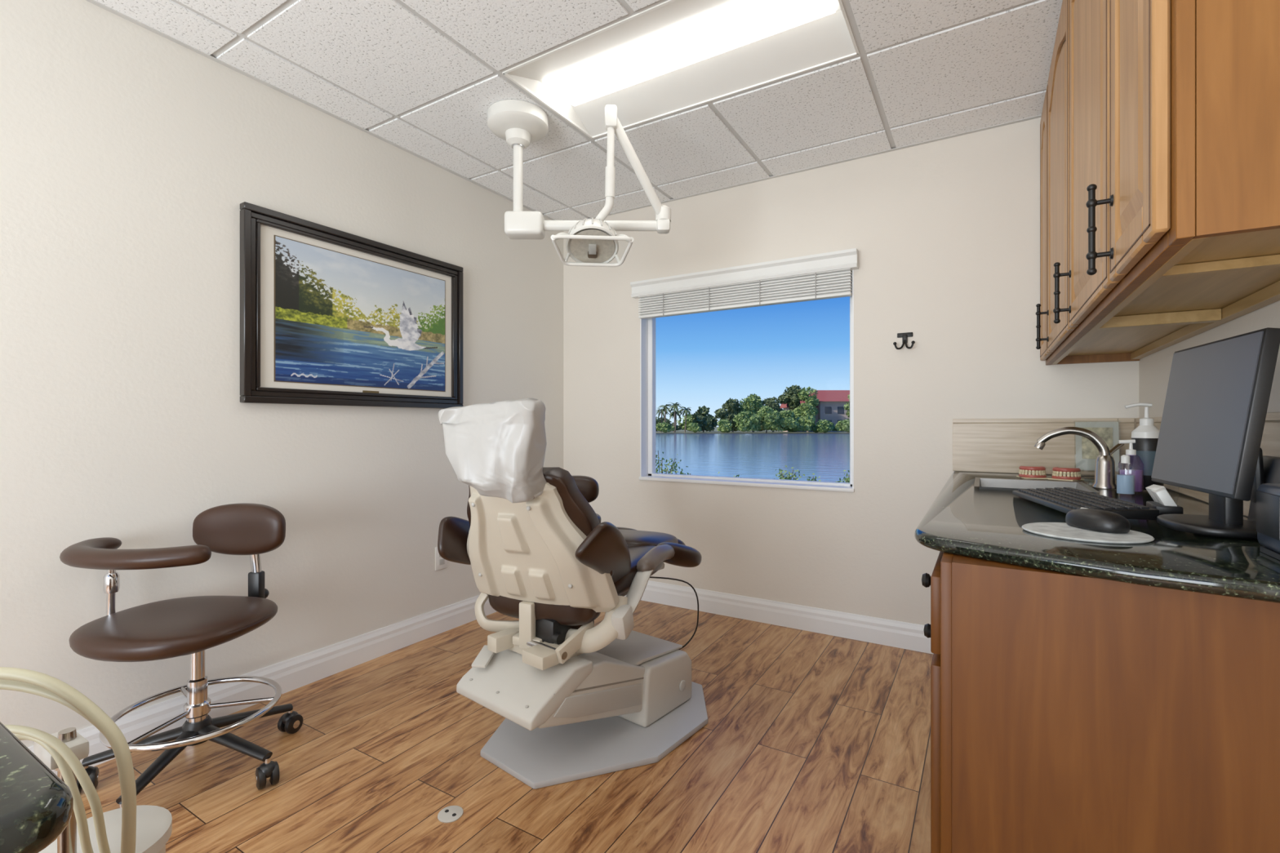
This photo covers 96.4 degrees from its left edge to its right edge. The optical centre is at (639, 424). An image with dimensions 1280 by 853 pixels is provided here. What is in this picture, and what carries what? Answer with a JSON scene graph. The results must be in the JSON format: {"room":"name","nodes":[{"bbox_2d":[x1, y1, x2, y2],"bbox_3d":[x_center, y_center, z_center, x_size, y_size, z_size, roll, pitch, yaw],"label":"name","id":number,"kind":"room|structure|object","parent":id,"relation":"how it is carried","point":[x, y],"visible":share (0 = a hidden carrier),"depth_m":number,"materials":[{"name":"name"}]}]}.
{"room":"dental clinic","nodes":[
{"label":"dental clinic","id":0,"kind":"room"},
{"bbox_2d":[0,0,563,747],"bbox_3d":[-1.888,-0.213,1.750,0.160,2.600,5.370,0,0,31],"label":"wall","id":1,"kind":"structure","parent":0,"point":[130,155],"depth_m":2.03,"materials":[{"name":"paint"}]},
{"bbox_2d":[27,595,497,775],"bbox_3d":[-1.817,1.024,1.697,0.016,0.125,5.034,0,0,31],"label":"baseboard","id":2,"kind":"structure","parent":1,"relation":"attached to","point":[295,673],"depth_m":2.39,"materials":[{"name":"white wood"}]},
{"bbox_2d":[240,201,462,408],"bbox_3d":[-1.239,-0.464,2.631,0.038,0.762,1.064,0,0,31],"label":"painting","id":3,"kind":"object","parent":1,"relation":"attached to","point":[329,316],"visible":1,"depth_m":2.52,"materials":[{"name":"black wood"}]},
{"bbox_2d":[435,546,447,570],"bbox_3d":[-1.039,0.697,2.995,0.009,0.120,0.076,0,0,31],"label":"wall outlet","id":4,"kind":"object","parent":1,"relation":"attached to","point":[440,563],"visible":0.51,"depth_m":2.98,"materials":[{"name":"white plastic"}]},
{"bbox_2d":[439,559,444,565],"bbox_3d":[-1.036,0.719,2.994,0.003,0.030,0.034,0,0,31],"label":"socket","id":5,"kind":"object","parent":4,"relation":"attached to","point":[442,562],"depth_m":2.99,"materials":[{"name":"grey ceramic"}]},
{"bbox_2d":[80,600,933,852],"bbox_3d":[-0.553,1.147,0.923,3.380,0.120,5.410,0,0,31],"label":"floor","id":6,"kind":"structure","parent":0,"point":[811,742],"depth_m":1.79,"materials":[{"name":"brown wood"}]},
{"bbox_2d":[0,721,73,852],"bbox_3d":[-0.879,0.652,0.192,0.795,0.870,0.822,0,0,31],"label":"countertop","id":7,"kind":"structure","parent":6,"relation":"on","point":[37,806],"depth_m":0.34,"materials":[{"name":"stone"}]},
{"bbox_2d":[0,666,172,852],"bbox_3d":[-0.965,0.728,1.012,0.382,0.718,0.352,0,0,-4],"label":"chair","id":8,"kind":"object","parent":6,"relation":"on","point":[131,828],"visible":0.98,"depth_m":0.91,"materials":[{"name":"plastic"}]},
{"bbox_2d":[39,804,172,852],"bbox_3d":[-1.019,0.934,1.080,0.210,0.306,0.210,0,0,31],"label":"seat","id":9,"kind":"object","parent":8,"relation":"on","point":[153,823],"depth_m":1.11,"materials":[{"name":"plastic"}]},
{"bbox_2d":[59,502,302,808],"bbox_3d":[-1.377,0.683,1.807,0.602,0.807,0.581,0,0,31],"label":"stool","id":10,"kind":"object","parent":6,"relation":"on","point":[173,628],"visible":0.91,"depth_m":1.74,"materials":[{"name":"brown leather"}]},
{"bbox_2d":[84,765,94,775],"bbox_3d":[-1.642,1.037,1.692,0.052,0.044,0.051,0,0,31],"label":"hood","id":11,"kind":"object","parent":10,"relation":"attached to","point":[90,770],"depth_m":1.69,"materials":[{"name":"black plastic"}]},
{"bbox_2d":[259,760,275,778],"bbox_3d":[-1.119,1.037,1.719,0.052,0.044,0.051,0,0,31],"label":"hood","id":12,"kind":"object","parent":10,"relation":"attached to","point":[268,769],"depth_m":1.71,"materials":[{"name":"black plastic"}]},
{"bbox_2d":[282,711,297,724],"bbox_3d":[-1.235,1.037,2.021,0.052,0.044,0.051,0,0,31],"label":"hood","id":13,"kind":"object","parent":10,"relation":"attached to","point":[291,717],"depth_m":2.00,"materials":[{"name":"black plastic"}]},
{"bbox_2d":[437,805,463,822],"bbox_3d":[-0.528,1.084,1.593,0.068,0.006,0.068,0,0,31],"label":"floor outlet","id":14,"kind":"object","parent":6,"relation":"on","point":[450,814],"visible":1,"depth_m":1.59,"materials":[{"name":"plastic"}]},
{"bbox_2d":[437,397,707,789],"bbox_3d":[-0.146,0.505,2.175,0.806,1.164,1.320,0,0,20],"label":"dental chair","id":15,"kind":"object","parent":6,"relation":"on","point":[577,699],"visible":1,"depth_m":1.81,"materials":[{"name":"plastic"}]},
{"bbox_2d":[456,648,592,730],"bbox_3d":[-0.374,0.813,1.842,0.377,0.123,0.255,0,0,40],"label":"chair base","id":16,"kind":"object","parent":15,"relation":"attached to","point":[528,695],"depth_m":1.77,"materials":[{"name":"plastic"}]},
{"bbox_2d":[466,466,614,577],"bbox_3d":[-0.354,0.348,1.859,0.540,0.435,0.281,0,0,23],"label":"backrest","id":17,"kind":"object","parent":15,"relation":"on","point":[504,540],"depth_m":1.74,"materials":[{"name":"beige plastic"}]},
{"bbox_2d":[617,527,637,530],"bbox_3d":[-0.076,0.557,2.766,0.220,0.127,0.157,0,0,23],"label":"cushion","id":18,"kind":"object","parent":15,"relation":"on","point":[620,528],"depth_m":2.72,"materials":[{"name":"brown leather"}]},
{"bbox_2d":[613,545,663,595],"bbox_3d":[-0.219,0.546,2.175,0.540,0.132,0.600,0,0,23],"label":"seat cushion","id":19,"kind":"object","parent":15,"relation":"on","point":[625,578],"depth_m":1.95,"materials":[{"name":"brown leather"}]},
{"bbox_2d":[618,528,678,546],"bbox_3d":[-0.063,0.537,2.543,0.410,0.151,0.479,0,0,23],"label":"cushion","id":20,"kind":"object","parent":15,"relation":"on","point":[633,538],"depth_m":2.40,"materials":[{"name":"brown leather"}]},
{"bbox_2d":[677,538,685,545],"bbox_3d":[0.086,0.582,2.675,0.260,0.136,0.176,0,0,23],"label":"cushion","id":21,"kind":"object","parent":15,"relation":"on","point":[679,541],"depth_m":2.62,"materials":[{"name":"brown leather"}]},
{"bbox_2d":[921,551,1279,852],"bbox_3d":[1.266,0.667,1.696,0.657,0.840,1.885,0,0,31],"label":"base cabinet","id":22,"kind":"object","parent":6,"relation":"on","point":[1070,713],"visible":0.64,"depth_m":0.92,"materials":[{"name":"brown wood"}]},
{"bbox_2d":[914,471,1279,603],"bbox_3d":[1.248,0.232,1.675,0.665,0.029,1.938,0,0,31],"label":"countertop","id":23,"kind":"structure","parent":22,"relation":"on","point":[964,518],"depth_m":1.03,"materials":[{"name":"black stone"}]},
{"bbox_2d":[1016,466,1048,479],"bbox_3d":[1.584,0.192,2.308,0.093,0.048,0.091,0,0,14],"label":"model","id":24,"kind":"object","parent":23,"relation":"on","point":[1041,473],"visible":1,"depth_m":2.27},
{"bbox_2d":[973,477,1098,493],"bbox_3d":[1.404,0.290,2.061,0.344,0.153,0.404,0,0,31],"label":"sink","id":25,"kind":"object","parent":23,"relation":"in","point":[991,482],"visible":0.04,"depth_m":2.21,"materials":[{"name":"silver metal"}]},
{"bbox_2d":[1048,466,1084,480],"bbox_3d":[1.665,0.192,2.237,0.091,0.048,0.093,0,0,-30],"label":"model","id":26,"kind":"object","parent":23,"relation":"on","point":[1074,473],"visible":1,"depth_m":2.20},
{"bbox_2d":[1034,426,1124,488],"bbox_3d":[1.525,0.112,1.982,0.260,0.209,0.079,0,0,22],"label":"sink faucet","id":27,"kind":"object","parent":23,"relation":"on","point":[1104,468],"visible":0.98,"depth_m":1.95,"materials":[{"name":"silver metal"}]},
{"bbox_2d":[1012,487,1159,520],"bbox_3d":[1.156,0.202,1.522,0.160,0.029,0.450,0,0,17],"label":"keyboard","id":28,"kind":"object","parent":23,"relation":"on","point":[1065,500],"visible":0.98,"depth_m":1.44,"materials":[{"name":"black plastic"}]},
{"bbox_2d":[1022,522,1154,543],"bbox_3d":[0.883,0.214,1.137,0.208,0.004,0.208,0,0,31],"label":"mouse pad","id":29,"kind":"object","parent":23,"relation":"on","point":[1055,530],"visible":0.88,"depth_m":1.10,"materials":[{"name":"white plastic"}]},
{"bbox_2d":[1065,507,1130,533],"bbox_3d":[0.928,0.192,1.163,0.072,0.037,0.120,0,0,-4],"label":"computer mouse","id":30,"kind":"object","parent":29,"relation":"on","point":[1097,520],"visible":1,"depth_m":1.13,"materials":[{"name":"black plastic"}]},
{"bbox_2d":[1075,422,1119,471],"bbox_3d":[1.862,0.098,2.327,0.150,0.227,0.068,0,0,31],"label":"sign holder","id":31,"kind":"object","parent":23,"relation":"on","point":[1086,453],"visible":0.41,"depth_m":2.35,"materials":[{"name":"paper"}]},
{"bbox_2d":[1081,427,1113,458],"bbox_3d":[1.871,0.077,2.342,0.100,0.129,0.018,0,0,31],"label":"print","id":32,"kind":"object","parent":31,"relation":"attached to","point":[1089,451],"depth_m":2.34},
{"bbox_2d":[1116,454,1134,493],"bbox_3d":[1.508,0.155,1.777,0.048,0.121,0.048,0,0,31],"label":"sanitizer bottle","id":33,"kind":"object","parent":23,"relation":"on","point":[1125,482],"visible":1,"depth_m":1.76,"materials":[{"name":"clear plastic"}]},
{"bbox_2d":[1118,439,1142,491],"bbox_3d":[1.585,0.132,1.847,0.062,0.168,0.062,0,0,31],"label":"lotion bottle","id":34,"kind":"object","parent":23,"relation":"on","point":[1138,473],"visible":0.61,"depth_m":1.83,"materials":[{"name":"purple plastic"}]},
{"bbox_2d":[1124,402,1164,490],"bbox_3d":[1.683,0.072,1.903,0.091,0.289,0.086,0,0,-9],"label":"soap pump bottle","id":35,"kind":"object","parent":23,"relation":"on","point":[1146,435],"visible":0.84,"depth_m":1.88,"materials":[{"name":"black plastic"}]},
{"bbox_2d":[1145,484,1183,515],"bbox_3d":[1.280,0.183,1.400,0.053,0.065,0.100,0,0,31],"label":"card stack","id":36,"kind":"object","parent":23,"relation":"on","point":[1163,502],"visible":0.88,"depth_m":1.37,"materials":[{"name":"white paper"}]},
{"bbox_2d":[1151,327,1279,538],"bbox_3d":[1.152,0.025,1.139,0.160,0.383,0.356,0,0,24],"label":"computer monitor","id":37,"kind":"object","parent":23,"relation":"on","point":[1218,392],"visible":0.88,"depth_m":1.09,"materials":[{"name":"black plastic"}]},
{"bbox_2d":[1247,448,1279,521],"bbox_3d":[1.287,0.132,1.163,0.044,0.169,0.180,0,0,31],"label":"desk phone","id":38,"kind":"object","parent":23,"relation":"on","point":[1268,468],"visible":0.32,"depth_m":1.19,"materials":[{"name":"black plastic"}]},
{"bbox_2d":[1256,483,1279,559],"bbox_3d":[1.069,0.158,0.903,0.113,0.117,0.120,0,0,31],"label":"speaker","id":39,"kind":"object","parent":23,"relation":"on","point":[1268,495],"visible":1,"depth_m":0.93},
{"bbox_2d":[1256,490,1279,540],"bbox_3d":[1.023,0.147,0.931,0.004,0.070,0.090,0,0,31],"label":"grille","id":40,"kind":"object","parent":39,"relation":"attached to","point":[1268,502],"depth_m":0.93,"materials":[{"name":"black plastic"}]},
{"bbox_2d":[95,0,1062,220],"bbox_3d":[-0.543,-1.430,0.940,2.980,0.166,5.050,0,0,31],"label":"ceiling","id":41,"kind":"structure","parent":0,"point":[380,51],"depth_m":2.26,"materials":[{"name":"tile"}]},
{"bbox_2d":[85,0,1046,220],"bbox_3d":[-0.543,-1.364,0.940,2.980,0.040,5.050,0,0,31],"label":"grid","id":42,"kind":"object","parent":41,"relation":"attached to","point":[863,55],"visible":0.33,"depth_m":2.32,"materials":[{"name":"white metal"}]},
{"bbox_2d":[487,99,671,266],"bbox_3d":[-0.281,-0.998,2.384,0.790,0.694,0.410,0,0,9],"label":"light","id":43,"kind":"object","parent":41,"relation":"hanging from","point":[592,242],"visible":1,"depth_m":2.40,"materials":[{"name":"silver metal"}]},
{"bbox_2d":[502,0,859,138],"bbox_3d":[0.134,-1.403,2.143,1.200,0.109,0.590,0,0,31],"label":"ceiling light troffer","id":44,"kind":"object","parent":41,"relation":"in","point":[668,57],"depth_m":2.16,"materials":[{"name":"white plastic"}]},
{"bbox_2d":[563,117,1138,625],"bbox_3d":[0.800,-0.213,3.171,2.980,2.600,0.160,0,0,31],"label":"wall","id":45,"kind":"structure","parent":0,"point":[945,233],"depth_m":2.87,"materials":[{"name":"beige paint"}]},
{"bbox_2d":[630,248,858,319],"bbox_3d":[0.527,-0.765,3.215,1.323,0.221,0.076,0,0,31],"label":"window blind","id":46,"kind":"object","parent":45,"relation":"attached to","point":[828,275],"visible":1,"depth_m":3.15,"materials":[{"name":"white plastic"}]},
{"bbox_2d":[640,269,853,488],"bbox_3d":[0.566,-0.257,3.269,1.265,1.173,0.086,0,0,31],"label":"lining","id":47,"kind":"object","parent":45,"relation":"attached to","point":[643,322],"visible":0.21,"depth_m":3.57,"materials":[{"name":"white paint"}]},
{"bbox_2d":[639,475,854,492],"bbox_3d":[0.563,0.334,3.264,1.271,0.020,0.097,0,0,31],"label":"sill","id":48,"kind":"structure","parent":45,"relation":"attached to","point":[720,482],"depth_m":3.18,"materials":[{"name":"white paint"}]},
{"bbox_2d":[648,271,852,486],"bbox_3d":[0.601,-0.257,3.327,1.263,1.173,0.050,0,0,31],"label":"frame","id":49,"kind":"object","parent":45,"relation":"attached to","point":[651,322],"visible":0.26,"depth_m":3.62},
{"bbox_2d":[624,580,933,653],"bbox_3d":[0.481,1.024,3.261,2.340,0.125,0.016,0,0,31],"label":"baseboard","id":50,"kind":"structure","parent":45,"relation":"attached to","point":[904,635],"depth_m":3.04,"materials":[{"name":"white wood"}]},
{"bbox_2d":[893,332,915,349],"bbox_3d":[1.276,-0.404,2.761,0.096,0.084,0.052,0,0,31],"label":"coat hook","id":51,"kind":"object","parent":45,"relation":"attached to","point":[904,336],"visible":1,"depth_m":2.77,"materials":[{"name":"black metal"}]},
{"bbox_2d":[1138,300,1279,516],"bbox_3d":[0.802,-0.213,0.130,0.160,2.600,5.370,0,0,31],"label":"wall","id":52,"kind":"structure","parent":0,"point":[1154,369],"depth_m":1.73,"materials":[{"name":"beige paint"}]},
{"bbox_2d":[952,412,1279,516],"bbox_3d":[1.252,0.096,1.680,0.666,0.243,1.930,0,0,31],"label":"tile backsplash","id":53,"kind":"structure","parent":52,"relation":"attached to","point":[979,445],"depth_m":2.52,"materials":[{"name":"tile"}]},
{"bbox_2d":[1035,0,1279,364],"bbox_3d":[1.363,-0.800,1.580,0.371,1.085,1.983,0,0,31],"label":"upper cabinet","id":54,"kind":"object","parent":52,"relation":"attached to","point":[1160,122],"visible":1,"depth_m":0.99,"materials":[{"name":"brown wood"}]},
{"label":"outside","id":55,"kind":"structure","parent":0,"visible":0},
{"bbox_2d":[655,426,849,433],"bbox_3d":[-27.398,1.607,284.086,500.000,0.001,381.500,0,0,31],"label":"shore","id":56,"kind":"structure","parent":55,"point":[681,431],"depth_m":118.47,"materials":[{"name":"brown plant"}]},
{"bbox_2d":[656,408,670,431],"bbox_3d":[4.681,-0.926,118.849,3.352,5.068,3.426,0,0,31],"label":"palm tree","id":57,"kind":"object","parent":56,"relation":"on","point":[662,411],"visible":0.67,"depth_m":118.58,"materials":[{"name":"green plant"}]},
{"bbox_2d":[655,404,671,422],"bbox_3d":[4.996,-1.263,116.128,3.759,5.738,3.724,0,0,31],"label":"palm tree","id":58,"kind":"object","parent":56,"relation":"on","point":[664,406],"visible":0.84,"depth_m":115.92,"materials":[{"name":"green plant"}]},
{"bbox_2d":[655,422,675,432],"bbox_3d":[4.880,0.535,109.774,3.710,2.093,3.246,0,0,31],"label":"shrub","id":59,"kind":"object","parent":56,"relation":"on","point":[664,427],"visible":1,"depth_m":109.14,"materials":[{"name":"green plant"}]},
{"bbox_2d":[655,416,681,431],"bbox_3d":[5.240,-0.177,131.428,7.683,3.555,6.229,0,0,31],"label":"hedge","id":60,"kind":"object","parent":56,"relation":"on","point":[659,420],"visible":0.2,"depth_m":130.40,"materials":[{"name":"green plant"}]},
{"bbox_2d":[667,402,682,432],"bbox_3d":[6.942,-1.405,113.993,3.561,6.022,3.302,0,0,31],"label":"palm tree","id":61,"kind":"object","parent":56,"relation":"on","point":[674,406],"visible":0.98,"depth_m":113.62,"materials":[{"name":"green plant"}]},
{"bbox_2d":[668,408,682,432],"bbox_3d":[7.521,-0.814,116.956,3.547,4.844,3.884,0,0,31],"label":"palm tree","id":62,"kind":"object","parent":56,"relation":"on","point":[672,414],"visible":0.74,"depth_m":116.89,"materials":[{"name":"green plant"}]},
{"bbox_2d":[676,413,692,431],"bbox_3d":[11.443,-0.553,132.263,6.573,4.206,6.406,0,0,31],"label":"hedge","id":63,"kind":"object","parent":56,"relation":"on","point":[689,417],"visible":0.48,"depth_m":131.21,"materials":[{"name":"green plant"}]},
{"bbox_2d":[677,406,692,432],"bbox_3d":[9.037,-0.977,114.370,3.553,5.168,3.859,0,0,31],"label":"palm tree","id":64,"kind":"object","parent":56,"relation":"on","point":[686,411],"visible":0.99,"depth_m":114.07,"materials":[{"name":"green plant"}]},
{"bbox_2d":[686,422,701,432],"bbox_3d":[10.552,0.558,109.885,3.278,2.023,3.388,0,0,31],"label":"shrub","id":65,"kind":"object","parent":56,"relation":"on","point":[694,427],"visible":1,"depth_m":108.74,"materials":[{"name":"green plant"}]},
{"bbox_2d":[691,405,717,432],"bbox_3d":[13.074,-1.165,117.634,5.849,5.557,6.701,0,0,31],"label":"oak tree","id":66,"kind":"object","parent":56,"relation":"on","point":[705,423],"visible":0.89,"depth_m":116.12,"materials":[{"name":"green plant"}]},
{"bbox_2d":[702,413,718,431],"bbox_3d":[15.234,-0.423,131.182,6.105,3.996,5.959,0,0,31],"label":"hedge","id":67,"kind":"object","parent":56,"relation":"on","point":[713,417],"visible":0.02,"depth_m":129.47,"materials":[{"name":"green plant"}]},
{"bbox_2d":[716,418,733,432],"bbox_3d":[16.287,0.228,109.995,3.827,2.700,4.722,0,0,31],"label":"shrub","id":68,"kind":"object","parent":56,"relation":"on","point":[725,425],"visible":1,"depth_m":108.34,"materials":[{"name":"green plant"}]},
{"bbox_2d":[714,398,742,432],"bbox_3d":[18.619,-1.926,117.889,5.713,7.080,6.872,0,0,31],"label":"oak tree","id":69,"kind":"object","parent":56,"relation":"on","point":[732,407],"visible":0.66,"depth_m":116.54,"materials":[{"name":"green plant"}]},
{"bbox_2d":[733,410,761,431],"bbox_3d":[20.412,-0.639,108.720,5.260,4.082,5.264,0,0,31],"label":"shrub","id":70,"kind":"object","parent":56,"relation":"on","point":[744,421],"visible":1,"depth_m":107.55,"materials":[{"name":"green plant"}]},
{"bbox_2d":[738,393,762,432],"bbox_3d":[23.399,-2.425,118.330,6.212,8.078,6.919,0,0,31],"label":"oak tree","id":71,"kind":"object","parent":56,"relation":"on","point":[753,403],"visible":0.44,"depth_m":116.74,"materials":[{"name":"green plant"}]},
{"bbox_2d":[755,405,782,432],"bbox_3d":[24.433,-1.010,108.440,5.423,5.247,5.930,0,0,31],"label":"shrub","id":72,"kind":"object","parent":56,"relation":"on","point":[770,418],"visible":0.98,"depth_m":107.39,"materials":[{"name":"green plant"}]},
{"bbox_2d":[758,396,782,431],"bbox_3d":[27.833,-2.087,119.168,6.942,7.401,7.527,0,0,31],"label":"oak tree","id":73,"kind":"object","parent":56,"relation":"on","point":[773,402],"visible":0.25,"depth_m":117.74,"materials":[{"name":"green plant"}]},
{"bbox_2d":[774,409,799,431],"bbox_3d":[27.603,-0.689,108.195,5.517,4.338,5.372,0,0,31],"label":"shrub","id":74,"kind":"object","parent":56,"relation":"on","point":[788,422],"visible":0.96,"depth_m":106.71,"materials":[{"name":"green plant"}]},
{"bbox_2d":[777,384,801,412],"bbox_3d":[31.525,-3.332,119.381,5.588,9.891,5.737,0,0,31],"label":"oak tree","id":75,"kind":"object","parent":56,"relation":"on","point":[790,397],"visible":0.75,"depth_m":118.49,"materials":[{"name":"green plant"}]},
{"bbox_2d":[782,407,817,431],"bbox_3d":[34.690,-1.003,123.928,6.000,5.200,5.500,0,0,0],"label":"wing","id":76,"kind":"object","parent":56,"relation":"on","point":[787,408],"visible":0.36,"depth_m":121.19},
{"bbox_2d":[779,400,818,408],"bbox_3d":[34.390,-4.803,123.978,6.600,2.400,7.000,0,0,0],"label":"wing roof","id":77,"kind":"structure","parent":76,"relation":"attached to","point":[783,406],"depth_m":122.23,"materials":[{"name":"red tile"}]},
{"bbox_2d":[790,413,816,431],"bbox_3d":[30.830,-0.280,108.166,4.737,3.360,3.976,0,0,31],"label":"shrub","id":78,"kind":"object","parent":56,"relation":"on","point":[806,423],"visible":0.84,"depth_m":107.16,"materials":[{"name":"green plant"}]},
{"bbox_2d":[791,386,819,432],"bbox_3d":[33.969,-3.058,116.865,5.448,9.344,6.278,0,0,31],"label":"oak tree","id":79,"kind":"object","parent":56,"relation":"on","point":[809,407],"visible":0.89,"depth_m":115.52,"materials":[{"name":"green plant"}]},
{"bbox_2d":[810,418,834,432],"bbox_3d":[34.348,0.249,108.312,4.449,2.656,4.975,0,0,31],"label":"shrub","id":80,"kind":"object","parent":56,"relation":"on","point":[823,426],"visible":1,"depth_m":106.92,"materials":[{"name":"green plant"}]},
{"bbox_2d":[817,401,849,431],"bbox_3d":[44.690,-1.603,123.669,14.000,6.400,8.000,0,0,0],"label":"wall","id":81,"kind":"structure","parent":56,"relation":"on","point":[834,416],"depth_m":119.69,"materials":[{"name":"paint"}]},
{"bbox_2d":[811,406,844,427],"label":"windows","id":82,"kind":"structure","parent":81,"relation":"in","point":[828,409],"depth_m":119.63,"materials":[{"name":"glass"}]},
{"bbox_2d":[808,390,849,401],"bbox_3d":[44.690,-6.103,123.669,15.600,2.600,9.600,0,0,0],"label":"roof","id":83,"kind":"structure","parent":81,"relation":"on","point":[823,395],"depth_m":121.33,"materials":[{"name":"red tile"}]},
{"bbox_2d":[831,418,849,432],"bbox_3d":[38.959,0.195,108.442,4.923,2.763,4.286,0,0,31],"label":"shrub","id":84,"kind":"object","parent":56,"relation":"on","point":[842,425],"visible":0.76,"depth_m":107.26,"materials":[{"name":"green plant"}]},
{"bbox_2d":[843,394,849,417],"bbox_3d":[43.434,-2.761,112.975,5.649,8.750,5.220,0,0,31],"label":"oak tree","id":85,"kind":"object","parent":56,"relation":"on","point":[846,406],"visible":0.06,"depth_m":112.57,"materials":[{"name":"green plant"}]},
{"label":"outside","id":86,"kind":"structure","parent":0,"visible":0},
{"bbox_2d":[655,433,849,482],"bbox_3d":[25.764,1.687,139.733,500.000,0.001,254.000,0,0,31],"label":"lake","id":87,"kind":"structure","parent":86,"point":[755,455],"depth_m":31.53,"materials":[{"name":"blue liquid"}]},
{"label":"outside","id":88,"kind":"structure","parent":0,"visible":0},
{"bbox_3d":[-0.101,1.572,9.527,70.000,0.270,9.780,0,0,31],"label":"lawn","id":89,"kind":"structure","parent":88,"visible":0},
{"bbox_2d":[655,451,681,473],"bbox_3d":[0.466,1.061,11.968,0.868,1.159,1.039,0,0,0],"label":"shrub","id":90,"kind":"object","parent":89,"relation":"on","point":[658,457],"visible":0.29,"depth_m":11.90,"materials":[{"name":"green plant"}]},
{"bbox_2d":[671,466,690,475],"bbox_3d":[1.007,1.249,11.880,0.803,0.784,0.821,0,0,-19],"label":"shrub","id":91,"kind":"object","parent":89,"relation":"on","point":[681,472],"visible":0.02,"depth_m":11.76,"materials":[{"name":"green plant"}]},
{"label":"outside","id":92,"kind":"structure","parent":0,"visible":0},
{"bbox_2d":[773,465,800,479],"bbox_3d":[2.929,1.229,11.447,0.581,0.820,0.718,0,0,31],"label":"shrub","id":93,"kind":"object","parent":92,"point":[781,476],"visible":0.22,"depth_m":11.39,"materials":[{"name":"green plant"}]},
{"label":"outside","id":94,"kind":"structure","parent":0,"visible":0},
{"bbox_2d":[835,470,849,482],"bbox_3d":[3.988,1.254,10.905,0.566,0.778,0.758,0,0,31],"label":"shrub","id":95,"kind":"object","parent":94,"point":[847,479],"visible":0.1,"depth_m":10.84,"materials":[{"name":"green plant"}]},
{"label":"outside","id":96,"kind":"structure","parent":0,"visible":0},
{"bbox_2d":[803,473,821,481],"bbox_3d":[3.355,1.306,11.271,0.667,0.667,0.579,0,0,31],"label":"shrub","id":97,"kind":"object","parent":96,"point":[815,477],"visible":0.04,"depth_m":11.24,"materials":[{"name":"green plant"}]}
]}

